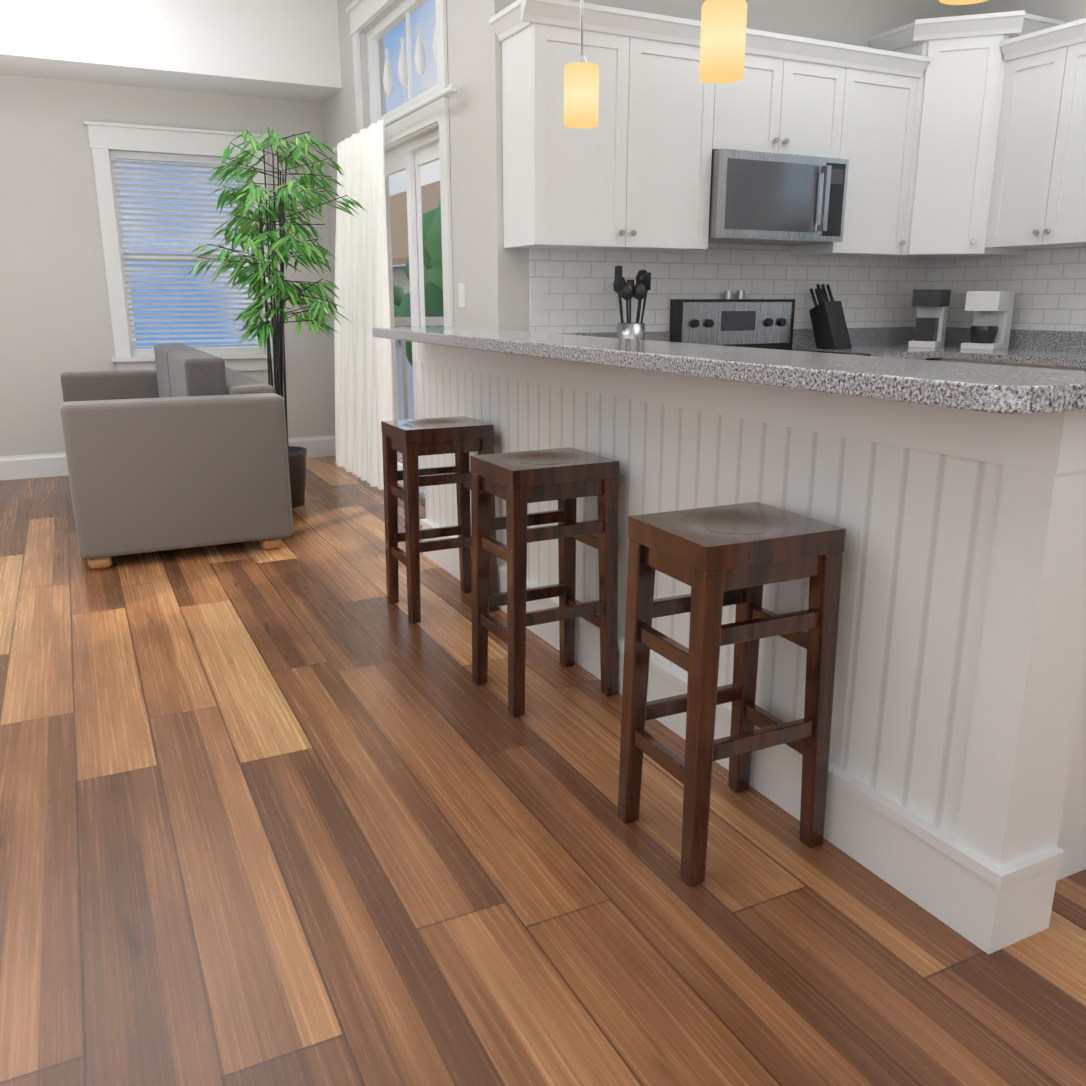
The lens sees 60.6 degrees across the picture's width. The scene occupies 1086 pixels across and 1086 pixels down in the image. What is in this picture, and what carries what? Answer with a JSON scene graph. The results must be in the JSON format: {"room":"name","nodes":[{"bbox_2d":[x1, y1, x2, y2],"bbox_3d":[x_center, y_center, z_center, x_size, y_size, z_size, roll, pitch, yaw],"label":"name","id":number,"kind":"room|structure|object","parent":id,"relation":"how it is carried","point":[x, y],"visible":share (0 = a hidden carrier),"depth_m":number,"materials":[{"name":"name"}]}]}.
{"room":"kitchen","nodes":[
{"label":"kitchen","id":0,"kind":"room"},
{"bbox_2d":[0,0,341,102],"bbox_3d":[-0.982,-3.187,1.337,7.250,2.770,9.780,-7,16,-26],"label":"ceiling","id":1,"kind":"structure","parent":0,"point":[288,50],"depth_m":5.77,"materials":[{"name":"white paint"}]},
{"bbox_2d":[563,0,598,128],"bbox_3d":[0.126,-1.896,2.957,0.132,1.050,0.132,-7,16,-26],"label":"pendant light","id":2,"kind":"object","parent":1,"relation":"hanging from","point":[581,91],"visible":1,"depth_m":3.02,"materials":[{"name":"yellow glass"}]},
{"bbox_2d":[699,0,746,83],"bbox_3d":[0.467,-1.723,2.300,0.132,1.050,0.132,-7,16,-26],"label":"pendant light","id":3,"kind":"object","parent":1,"relation":"hanging from","point":[722,40],"visible":1,"depth_m":2.37,"materials":[{"name":"yellow glass"}]},
{"bbox_2d":[938,0,988,4],"bbox_3d":[0.812,-1.548,1.634,0.132,1.050,0.132,-7,16,-26],"label":"pendant light","id":4,"kind":"object","parent":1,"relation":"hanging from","point":[957,2],"visible":1,"depth_m":1.80,"materials":[{"name":"yellow glass"}]},
{"bbox_2d":[0,453,1085,1085],"bbox_3d":[-0.544,0.621,2.566,8.830,0.120,10.380,-7,16,-26],"label":"floor","id":5,"kind":"structure","parent":0,"point":[306,805],"depth_m":1.97,"materials":[{"name":"brown wood"}]},
{"bbox_2d":[60,343,292,568],"bbox_3d":[-2.112,-0.599,5.157,0.950,0.920,2.100,-7,16,-26],"label":"sofa","id":6,"kind":"object","parent":5,"relation":"on","point":[181,446],"visible":1,"depth_m":4.29,"materials":[{"name":"fabric"}]},
{"bbox_2d":[185,128,367,507],"bbox_3d":[-1.502,-1.247,5.321,1.010,2.091,1.148,-7,16,-26],"label":"bamboo plant","id":7,"kind":"object","parent":5,"relation":"on","point":[275,211],"visible":0.96,"depth_m":5.18,"materials":[{"name":"green plant"}]},
{"bbox_2d":[332,84,457,489],"bbox_3d":[-0.974,-1.374,5.654,0.144,2.157,2.492,-7,16,-26],"label":"door curtain","id":8,"kind":"object","parent":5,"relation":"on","point":[363,396],"visible":0.94,"depth_m":5.89,"materials":[{"name":"white fabric"}]},
{"bbox_2d":[381,416,497,623],"bbox_3d":[-0.406,-0.103,3.638,0.361,0.735,0.307,-7,16,-26],"label":"stool","id":9,"kind":"object","parent":5,"relation":"on","point":[412,440],"visible":0.92,"depth_m":3.52,"materials":[{"name":"brown wood"}]},
{"bbox_2d":[470,447,618,716],"bbox_3d":[0.002,0.104,2.852,0.367,0.735,0.314,-7,16,-26],"label":"stool","id":10,"kind":"object","parent":5,"relation":"on","point":[519,481],"visible":1,"depth_m":2.76,"materials":[{"name":"brown wood"}]},
{"bbox_2d":[617,502,845,885],"bbox_3d":[0.405,0.311,2.063,0.367,0.735,0.314,-7,16,-26],"label":"stool","id":11,"kind":"object","parent":5,"relation":"on","point":[718,558],"visible":1,"depth_m":1.96,"materials":[{"name":"brown wood"}]},
{"bbox_2d":[669,290,870,355],"bbox_3d":[1.139,-0.665,4.791,0.764,1.235,0.644,-7,16,-26],"label":"range","id":12,"kind":"object","parent":5,"relation":"on","point":[739,321],"visible":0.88,"depth_m":4.88,"materials":[{"name":"silver metal"}]},
{"bbox_2d":[508,372,1085,911],"bbox_3d":[0.679,-0.005,2.960,0.600,0.890,2.410,-7,16,-26],"label":"base cabinet","id":13,"kind":"object","parent":5,"relation":"on","point":[948,490],"depth_m":1.87,"materials":[{"name":"white wood"}]},
{"bbox_2d":[372,326,1085,419],"bbox_3d":[0.134,-0.579,2.757,0.380,0.040,3.150,-7,16,-26],"label":"countertop","id":14,"kind":"structure","parent":13,"relation":"on","point":[1014,391],"depth_m":1.80,"materials":[{"name":"grey stone"}]},
{"bbox_2d":[613,266,650,339],"bbox_3d":[0.427,-1.100,4.406,0.185,0.410,0.199,-7,16,-26],"label":"utensil crock","id":15,"kind":"object","parent":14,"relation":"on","point":[628,290],"visible":0.73,"depth_m":4.37,"materials":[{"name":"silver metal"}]},
{"bbox_2d":[452,356,1085,475],"bbox_3d":[0.568,-0.530,3.123,0.658,0.038,3.101,-7,16,-26],"label":"trim","id":16,"kind":"structure","parent":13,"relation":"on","point":[1062,439],"depth_m":1.92,"materials":[{"name":"white wood"}]},
{"bbox_2d":[808,344,935,359],"bbox_3d":[1.688,-1.025,5.000,0.475,0.035,0.636,-7,16,-26],"label":"countertop","id":17,"kind":"structure","parent":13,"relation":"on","point":[924,352],"depth_m":4.82,"materials":[{"name":"grey stone"}]},
{"bbox_2d":[809,284,851,349],"bbox_3d":[1.552,-1.229,5.036,0.120,0.339,0.252,-7,16,-26],"label":"knife block","id":18,"kind":"object","parent":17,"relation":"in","point":[829,325],"visible":1,"depth_m":5.00,"materials":[{"name":"black wood"}]},
{"bbox_2d":[980,360,1043,367],"bbox_3d":[2.540,-0.467,4.718,0.596,0.890,0.909,-7,16,-26],"label":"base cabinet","id":19,"kind":"object","parent":5,"relation":"on","point":[981,361],"depth_m":4.61,"materials":[{"name":"white"}]},
{"bbox_2d":[860,344,1085,367],"bbox_3d":[2.663,-0.845,4.317,0.636,0.035,2.772,-7,16,-26],"label":"countertop","id":20,"kind":"structure","parent":19,"relation":"on","point":[1050,357],"depth_m":4.61,"materials":[{"name":"grey stone"}]},
{"bbox_2d":[908,289,950,347],"bbox_3d":[2.149,-1.249,5.168,0.144,0.310,0.240,10,18,33],"label":"coffee maker","id":21,"kind":"object","parent":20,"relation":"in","point":[932,305],"visible":0.98,"depth_m":5.12,"materials":[{"name":"white plastic"}]},
{"bbox_2d":[961,291,1014,349],"bbox_3d":[2.394,-1.199,5.000,0.212,0.300,0.170,-14,20,-42],"label":"coffee maker","id":22,"kind":"object","parent":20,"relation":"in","point":[990,328],"visible":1,"depth_m":4.96,"materials":[{"name":"white plastic"}]},
{"bbox_2d":[0,0,1085,461],"bbox_3d":[-0.544,-2.193,1.826,8.530,5.700,10.080,-7,16,-26],"label":"wall","id":23,"kind":"structure","parent":0,"point":[54,314],"depth_m":6.07,"materials":[{"name":"grey paint"}]},
{"bbox_2d":[0,0,453,480],"bbox_3d":[-0.544,-0.864,2.174,8.228,2.952,9.778,-7,16,-26],"label":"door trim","id":24,"kind":"structure","parent":23,"relation":"attached to","point":[104,137],"depth_m":6.22,"materials":[{"name":"white wood"}]},
{"bbox_2d":[108,150,263,355],"bbox_3d":[-2.496,-2.022,6.576,0.920,1.350,0.095,-7,16,-26],"label":"window blinds","id":25,"kind":"object","parent":24,"relation":"attached to","point":[176,160],"visible":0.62,"depth_m":6.49,"materials":[{"name":"white plastic"}]},
{"bbox_2d":[367,0,437,123],"bbox_3d":[-0.756,-2.727,5.231,0.055,0.560,1.380,-7,16,-26],"label":"transom","id":26,"kind":"object","parent":23,"relation":"in","point":[397,16],"visible":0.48,"depth_m":5.50,"materials":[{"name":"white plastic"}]},
{"bbox_2d":[383,48,393,111],"bbox_3d":[-0.937,-2.793,5.628,0.065,0.385,0.068,-7,16,-26],"label":"bird figurine","id":27,"kind":"object","parent":26,"relation":"on","point":[388,87],"depth_m":5.60,"materials":[{"name":"white ceramic"}]},
{"bbox_2d":[398,36,407,102],"bbox_3d":[-0.807,-2.727,5.377,0.065,0.385,0.068,-7,16,-26],"label":"bird figurine","id":28,"kind":"object","parent":26,"relation":"on","point":[402,65],"depth_m":5.35,"materials":[{"name":"white ceramic"}]},
{"bbox_2d":[414,23,425,93],"bbox_3d":[-0.677,-2.661,5.127,0.065,0.385,0.068,-7,16,-26],"label":"bird figurine","id":29,"kind":"object","parent":26,"relation":"on","point":[419,55],"depth_m":5.10,"materials":[{"name":"white ceramic"}]},
{"bbox_2d":[432,12,436,61],"bbox_3d":[-0.547,-2.595,4.876,0.065,0.385,0.068,-7,16,-26],"label":"bird figurine","id":30,"kind":"object","parent":26,"relation":"on","point":[434,46],"depth_m":4.85,"materials":[{"name":"white ceramic"}]},
{"bbox_2d":[384,130,442,497],"bbox_3d":[-0.753,-1.301,5.607,0.070,2.050,1.380,-7,16,-26],"label":"door","id":31,"kind":"structure","parent":23,"relation":"in","point":[411,158],"depth_m":5.48,"materials":[{"name":"white plastic"}]},
{"bbox_2d":[458,283,465,306],"bbox_3d":[-0.412,-1.262,4.730,0.007,0.120,0.080,-7,16,-26],"label":"light switch","id":32,"kind":"object","parent":23,"relation":"attached to","point":[461,286],"depth_m":4.72,"materials":[{"name":"white plastic"}]},
{"bbox_2d":[530,289,544,313],"bbox_3d":[-0.027,-1.150,4.432,0.075,0.115,0.006,-7,16,-26],"label":"outlet","id":33,"kind":"object","parent":23,"relation":"attached to","point":[537,301],"depth_m":4.43,"materials":[{"name":"white plastic"}]},
{"bbox_2d":[497,16,719,255],"bbox_3d":[0.302,-1.804,4.255,0.920,0.870,0.326,-7,16,-26],"label":"upper cabinet","id":34,"kind":"object","parent":23,"relation":"attached to","point":[637,182],"depth_m":4.10,"materials":[{"name":"white wood"}]},
{"bbox_2d":[623,297,636,313],"bbox_3d":[0.438,-1.210,4.657,0.075,0.115,0.006,-7,16,-26],"label":"outlet","id":35,"kind":"object","parent":23,"relation":"attached to","point":[633,300],"depth_m":4.66,"materials":[{"name":"white plastic"}]},
{"bbox_2d":[576,328,914,347],"bbox_3d":[1.251,-1.122,5.103,2.416,0.100,0.022,-7,16,-26],"label":"backsplash","id":36,"kind":"structure","parent":23,"relation":"attached to","point":[802,337],"depth_m":5.36,"materials":[{"name":"grey stone"}]},
{"bbox_2d":[716,48,851,158],"bbox_3d":[1.062,-2.116,4.567,0.780,0.425,0.326,-7,16,-26],"label":"upper cabinet","id":37,"kind":"object","parent":23,"relation":"attached to","point":[783,103],"depth_m":4.44,"materials":[{"name":"white wood"}]},
{"bbox_2d":[708,149,848,245],"bbox_3d":[1.091,-1.701,4.616,0.772,0.388,0.434,-7,16,-26],"label":"over-the-range microwave","id":38,"kind":"object","parent":37,"relation":"attached to","point":[761,198],"visible":0.94,"depth_m":4.45,"materials":[{"name":"silver metal"}]},
{"bbox_2d":[827,291,837,300],"bbox_3d":[1.627,-1.361,5.234,0.075,0.115,0.006,-7,16,-26],"label":"outlet","id":39,"kind":"object","parent":23,"relation":"attached to","point":[835,293],"depth_m":5.23,"materials":[{"name":"white plastic"}]},
{"bbox_2d":[784,64,911,259],"bbox_3d":[1.634,-1.974,4.901,0.500,0.870,0.326,-7,16,-26],"label":"upper cabinet","id":40,"kind":"object","parent":23,"relation":"attached to","point":[877,132],"depth_m":4.77,"materials":[{"name":"white wood"}]},
{"bbox_2d":[860,10,1071,259],"bbox_3d":[2.178,-2.116,4.950,0.665,1.120,0.665,-7,16,-26],"label":"upper cabinet","id":41,"kind":"object","parent":23,"relation":"attached to","point":[963,68],"depth_m":4.75,"materials":[{"name":"white wood"}]},
{"bbox_2d":[945,328,1085,351],"bbox_3d":[2.944,-0.943,4.422,0.022,0.100,2.746,-7,16,-26],"label":"backsplash","id":42,"kind":"structure","parent":23,"relation":"attached to","point":[1019,337],"depth_m":4.97,"materials":[{"name":"grey stone"}]},
{"bbox_2d":[996,36,1085,251],"bbox_3d":[2.599,-1.916,4.526,0.326,0.890,0.655,-7,16,-26],"label":"upper cabinet","id":43,"kind":"object","parent":23,"relation":"attached to","point":[1043,194],"depth_m":4.50,"materials":[{"name":"white wood"}]},
{"label":"outside","id":44,"kind":"structure","parent":0,"visible":0},
{"bbox_2d":[390,181,443,419],"bbox_3d":[26.119,-6.253,15.869,57.900,12.796,87.000,-7,16,-26],"label":"buildings","id":45,"kind":"structure","parent":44,"point":[432,198],"depth_m":17.04,"materials":[{"name":"grey"}]}
]}

